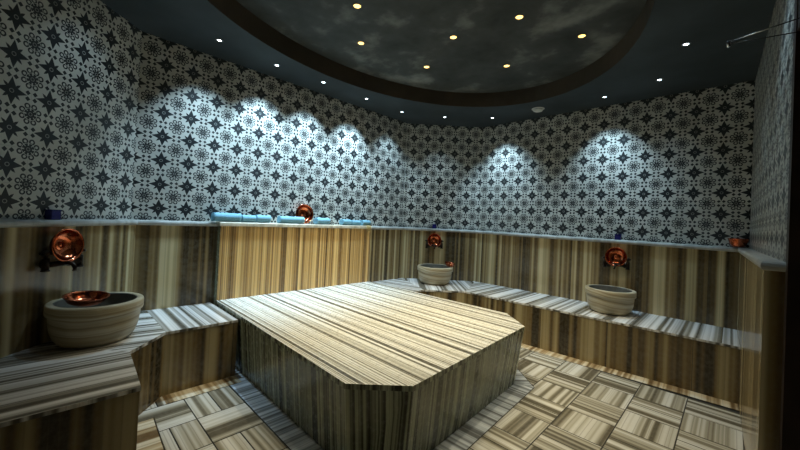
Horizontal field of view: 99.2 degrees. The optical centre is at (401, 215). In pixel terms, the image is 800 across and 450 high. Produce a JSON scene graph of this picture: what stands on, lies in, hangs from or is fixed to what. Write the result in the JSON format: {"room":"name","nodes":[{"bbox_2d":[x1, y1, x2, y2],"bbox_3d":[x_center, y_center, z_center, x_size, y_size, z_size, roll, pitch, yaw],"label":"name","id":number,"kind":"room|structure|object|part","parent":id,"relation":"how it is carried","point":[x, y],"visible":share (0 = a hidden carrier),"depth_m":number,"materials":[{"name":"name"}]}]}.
{"room":"spa","nodes":[
{"label":"spa","id":0,"kind":"room"},
{"bbox_2d":[0,0,141,357],"bbox_3d":[-2.169,-0.152,2.164,0.180,2.674,1.208,3,-1,-1],"label":"wall","id":1,"kind":"structure","parent":0,"point":[70,69],"depth_m":2.11,"materials":[{"name":"tile"}]},
{"bbox_2d":[39,249,85,271],"bbox_3d":[-2.034,0.269,2.074,0.125,0.129,0.268,3,-1,-1],"label":"tap","id":2,"kind":"object","parent":1,"relation":"attached to","point":[45,264],"visible":0.84,"depth_m":2.00,"materials":[{"name":"brown metal"}]},
{"bbox_2d":[49,228,83,261],"bbox_3d":[-2.052,0.179,2.074,0.064,0.206,0.206,3,-1,-1],"label":"copper bowl","id":3,"kind":"object","parent":2,"relation":"hanging from","point":[67,244],"visible":1,"depth_m":2.10,"materials":[{"name":"orange metal"}]},
{"bbox_3d":[-2.017,0.305,2.073,0.088,0.058,0.026,3,-1,-1],"label":"spout","id":4,"kind":"part","parent":2,"relation":"part of","materials":[{"name":"brown metal"}]},
{"bbox_2d":[131,32,407,310],"bbox_3d":[-1.082,-0.078,3.858,0.180,2.674,3.222,2,-1,44],"label":"wall","id":5,"kind":"structure","parent":0,"point":[214,134],"depth_m":3.26,"materials":[{"name":"tile"}]},
{"bbox_2d":[213,221,371,305],"bbox_3d":[-1.075,0.677,3.730,0.144,1.164,1.800,2,-1,44],"label":"panel","id":6,"kind":"object","parent":5,"relation":"attached to","point":[253,259],"visible":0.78,"depth_m":3.52,"materials":[{"name":"stone"}]},
{"bbox_2d":[211,212,241,221],"bbox_3d":[-1.606,0.018,3.128,0.088,0.082,0.243,2,-1,44],"label":"rolled towel","id":7,"kind":"object","parent":6,"relation":"on","point":[227,217],"visible":1,"depth_m":3.10,"materials":[{"name":"blue fabric"}]},
{"bbox_2d":[240,215,255,221],"bbox_3d":[-1.474,0.032,3.270,0.076,0.071,0.135,2,-1,42],"label":"rolled towel","id":8,"kind":"object","parent":6,"relation":"on","point":[245,218],"visible":0.88,"depth_m":3.25,"materials":[{"name":"blue fabric"}]},
{"bbox_2d":[255,215,270,222],"bbox_3d":[-1.374,0.035,3.370,0.143,0.076,0.082,4,-1,-45],"label":"rolled towel","id":9,"kind":"object","parent":6,"relation":"on","point":[259,218],"visible":0.97,"depth_m":3.35,"materials":[{"name":"blue fabric"}]},
{"bbox_2d":[277,216,304,223],"bbox_3d":[-1.161,0.048,3.584,0.082,0.076,0.279,2,-1,44],"label":"rolled towel","id":10,"kind":"object","parent":6,"relation":"on","point":[280,219],"visible":1,"depth_m":3.55,"materials":[{"name":"blue fabric"}]},
{"bbox_2d":[295,204,313,222],"bbox_3d":[-1.080,-0.017,3.762,0.210,0.210,0.070,3,-1,-39],"label":"copper bowl","id":11,"kind":"object","parent":6,"relation":"on","point":[304,210],"visible":0.87,"depth_m":3.79,"materials":[{"name":"brown metal"}]},
{"bbox_2d":[313,218,330,223],"bbox_3d":[-0.899,0.065,3.853,0.082,0.076,0.183,2,-1,38],"label":"rolled towel","id":12,"kind":"object","parent":6,"relation":"on","point":[316,220],"visible":1,"depth_m":3.81,"materials":[{"name":"blue fabric"}]},
{"bbox_2d":[339,219,351,224],"bbox_3d":[-0.674,0.081,4.094,0.076,0.071,0.147,2,-1,34],"label":"rolled towel","id":13,"kind":"object","parent":6,"relation":"on","point":[341,221],"visible":1,"depth_m":4.05,"materials":[{"name":"blue fabric"}]},
{"bbox_2d":[350,220,360,224],"bbox_3d":[-0.578,0.091,4.215,0.067,0.063,0.143,2,-1,39],"label":"rolled towel","id":14,"kind":"object","parent":6,"relation":"on","point":[354,222],"visible":0.9,"depth_m":4.19,"materials":[{"name":"blue fabric"}]},
{"bbox_2d":[360,220,370,225],"bbox_3d":[-0.462,0.094,4.306,0.076,0.071,0.147,2,-1,35],"label":"rolled towel","id":15,"kind":"object","parent":6,"relation":"on","point":[363,222],"visible":0.98,"depth_m":4.27,"materials":[{"name":"blue fabric"}]},
{"bbox_2d":[0,220,785,271],"bbox_3d":[0.221,0.167,2.578,3.604,0.040,4.687,2,-1,44],"label":"trim","id":16,"kind":"structure","parent":5,"relation":"attached to","point":[765,262],"depth_m":2.81,"materials":[{"name":"stone"}]},
{"bbox_2d":[44,209,61,219],"bbox_3d":[-2.126,-0.005,2.077,0.049,0.062,0.062,3,-1,-1],"label":"box","id":17,"kind":"object","parent":16,"relation":"on","point":[50,214],"visible":1,"depth_m":2.05,"materials":[{"name":"ceramic"}]},
{"bbox_2d":[614,234,621,239],"bbox_3d":[2.361,0.235,3.712,0.062,0.062,0.049,2,-1,44],"label":"box","id":18,"kind":"object","parent":16,"relation":"on","point":[617,236],"visible":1,"depth_m":3.70,"materials":[{"name":"ceramic"}]},
{"bbox_2d":[728,238,749,247],"bbox_3d":[2.995,0.245,3.030,0.144,0.077,0.144,2,-1,44],"label":"copper bowl","id":19,"kind":"object","parent":16,"relation":"on","point":[735,242],"visible":1,"depth_m":2.99,"materials":[{"name":"brown metal"}]},
{"bbox_2d":[100,0,775,126],"bbox_3d":[0.347,-1.504,2.556,3.968,0.290,4.927,2,-1,44],"label":"ceiling","id":20,"kind":"structure","parent":0,"point":[628,45],"depth_m":2.91,"materials":[{"name":"grey paint"}]},
{"bbox_2d":[353,3,361,8],"bbox_3d":[-0.330,-1.560,2.538,0.068,0.006,0.068,2,-1,44],"label":"recessed light","id":21,"kind":"object","parent":20,"relation":"in","point":[355,5],"visible":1,"depth_m":2.53,"materials":[{"name":"paint"}]},
{"bbox_2d":[515,14,523,19],"bbox_3d":[0.892,-1.499,2.577,0.068,0.006,0.068,2,-1,44],"label":"recessed light","id":22,"kind":"object","parent":20,"relation":"in","point":[519,16],"visible":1,"depth_m":2.57,"materials":[{"name":"paint"}]},
{"bbox_2d":[532,107,544,111],"bbox_3d":[1.637,-1.260,4.085,0.144,0.034,0.144,2,-1,44],"label":"smoke detector","id":23,"kind":"object","parent":20,"relation":"attached to","point":[536,109],"visible":1,"depth_m":4.05,"materials":[{"name":"white plastic"}]},
{"bbox_2d":[577,33,586,37],"bbox_3d":[1.476,-1.468,2.788,0.068,0.006,0.068,2,-1,44],"label":"recessed light","id":24,"kind":"object","parent":20,"relation":"in","point":[582,35],"visible":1,"depth_m":2.78,"materials":[{"name":"paint"}]},
{"bbox_2d":[681,42,690,45],"bbox_3d":[2.113,-1.270,2.529,0.060,0.006,0.060,2,-1,44],"label":"recessed light","id":25,"kind":"object","parent":20,"relation":"in","point":[685,43],"visible":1,"depth_m":2.53,"materials":[{"name":"paint"}]},
{"bbox_2d":[136,344,744,449],"bbox_3d":[0.297,1.359,2.426,4.228,0.102,4.936,2,-1,44],"label":"floor","id":26,"kind":"structure","parent":0,"point":[555,401],"depth_m":2.21,"materials":[{"name":"tile"}]},
{"bbox_2d":[0,302,237,449],"bbox_3d":[-1.688,0.994,2.118,1.434,0.430,1.314,2,-1,44],"label":"bench","id":27,"kind":"object","parent":26,"relation":"on","point":[53,397],"visible":0.9,"depth_m":1.71,"materials":[{"name":"stone"}]},
{"bbox_2d":[43,292,143,347],"bbox_3d":[-1.901,0.646,2.123,0.464,0.244,0.464,2,-1,44],"label":"stone basin","id":28,"kind":"object","parent":27,"relation":"on","point":[114,319],"visible":0.88,"depth_m":1.97,"materials":[{"name":"stone"}]},
{"bbox_2d":[61,290,109,306],"bbox_3d":[-1.890,0.503,2.044,0.215,0.070,0.215,3,-1,-29],"label":"copper bowl","id":29,"kind":"object","parent":28,"relation":"in","point":[86,298],"visible":1,"depth_m":2.06,"materials":[{"name":"orange metal"}]},
{"bbox_2d":[216,281,524,449],"bbox_3d":[-0.245,1.060,2.934,2.205,0.460,1.902,2,-1,44],"label":"slab","id":30,"kind":"object","parent":26,"relation":"on","point":[368,365],"visible":0.99,"depth_m":2.17,"materials":[{"name":"stone"}]},
{"bbox_2d":[374,278,739,403],"bbox_3d":[1.265,1.159,3.719,3.442,0.430,1.393,2,-1,44],"label":"bench","id":31,"kind":"object","parent":26,"relation":"on","point":[700,358],"visible":0.76,"depth_m":3.13,"materials":[{"name":"stone"}]},
{"bbox_2d":[417,264,452,284],"bbox_3d":[0.452,0.800,4.612,0.480,0.230,0.480,2,-1,44],"label":"stone basin","id":32,"kind":"object","parent":31,"relation":"on","point":[431,274],"visible":0.95,"depth_m":4.43,"materials":[{"name":"stone"}]},
{"bbox_2d":[445,261,454,266],"bbox_3d":[0.653,0.661,4.604,0.144,0.063,0.142,3,-1,-30],"label":"copper bowl","id":33,"kind":"object","parent":32,"relation":"on","point":[449,264],"visible":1,"depth_m":4.59,"materials":[{"name":"orange metal"}]},
{"bbox_2d":[585,284,636,315],"bbox_3d":[2.124,0.864,3.479,0.448,0.236,0.448,2,-1,44],"label":"stone basin","id":34,"kind":"object","parent":31,"relation":"on","point":[605,299],"visible":1,"depth_m":3.33,"materials":[{"name":"stone"}]},
{"bbox_2d":[402,124,482,280],"bbox_3d":[0.578,0.018,4.994,1.206,2.674,0.180,3,-1,-1],"label":"wall","id":35,"kind":"structure","parent":0,"point":[443,170],"depth_m":4.97,"materials":[{"name":"tile"}]},
{"bbox_2d":[425,239,443,248],"bbox_3d":[0.467,0.410,4.835,0.268,0.129,0.125,3,-1,-1],"label":"tap","id":36,"kind":"object","parent":35,"relation":"attached to","point":[440,246],"visible":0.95,"depth_m":4.84,"materials":[{"name":"brown metal"}]},
{"bbox_2d":[428,233,440,246],"bbox_3d":[0.470,0.353,4.857,0.196,0.196,0.064,3,-1,0],"label":"copper bowl","id":37,"kind":"object","parent":36,"relation":"hanging from","point":[434,239],"visible":0.98,"depth_m":4.87,"materials":[{"name":"brown metal"}]},
{"bbox_2d":[475,80,754,329],"bbox_3d":[2.167,0.083,4.004,2.936,2.674,0.180,2,-1,44],"label":"wall","id":38,"kind":"structure","parent":0,"point":[675,168],"depth_m":3.66,"materials":[{"name":"tile"}]},
{"bbox_2d":[602,256,630,269],"bbox_3d":[2.291,0.508,3.645,0.268,0.129,0.125,2,-1,44],"label":"tap","id":39,"kind":"object","parent":38,"relation":"attached to","point":[626,265],"visible":0.97,"depth_m":3.61,"materials":[{"name":"brown metal"}]},
{"bbox_2d":[605,247,626,265],"bbox_3d":[2.309,0.442,3.661,0.206,0.206,0.064,2,-1,44],"label":"copper bowl","id":40,"kind":"object","parent":39,"relation":"hanging from","point":[618,255],"visible":0.99,"depth_m":3.68,"materials":[{"name":"orange metal"}]},
{"bbox_2d":[737,0,794,449],"bbox_3d":[2.446,0.075,2.278,0.184,2.674,2.270,2,-1,43],"label":"wall","id":41,"kind":"structure","parent":0,"point":[761,293],"depth_m":1.77,"materials":[{"name":"tile"}]},
{"bbox_3d":[0.392,-0.052,0.032,0.180,2.670,1.258,2,-1,44],"label":"wall","id":42,"kind":"structure","parent":0,"visible":0},
{"bbox_2d":[779,0,799,449],"bbox_3d":[1.275,0.003,0.942,0.180,2.670,1.279,2,-1,44],"label":"door","id":43,"kind":"structure","parent":42,"relation":"in","point":[790,387],"depth_m":1.39,"materials":[{"name":"black paint"}]},
{"bbox_2d":[726,17,799,47],"bbox_3d":[1.529,-0.758,1.448,0.015,0.063,0.230,3,-1,-28],"label":"stay","id":44,"kind":"object","parent":43,"relation":"attached to","point":[728,43],"visible":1,"depth_m":1.45,"materials":[{"name":"metal"}]},
{"bbox_3d":[1.530,-0.751,1.444,0.004,0.049,0.222,3,-1,-27],"label":"rod","id":45,"kind":"part","parent":44,"relation":"part of","materials":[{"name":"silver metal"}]}
]}

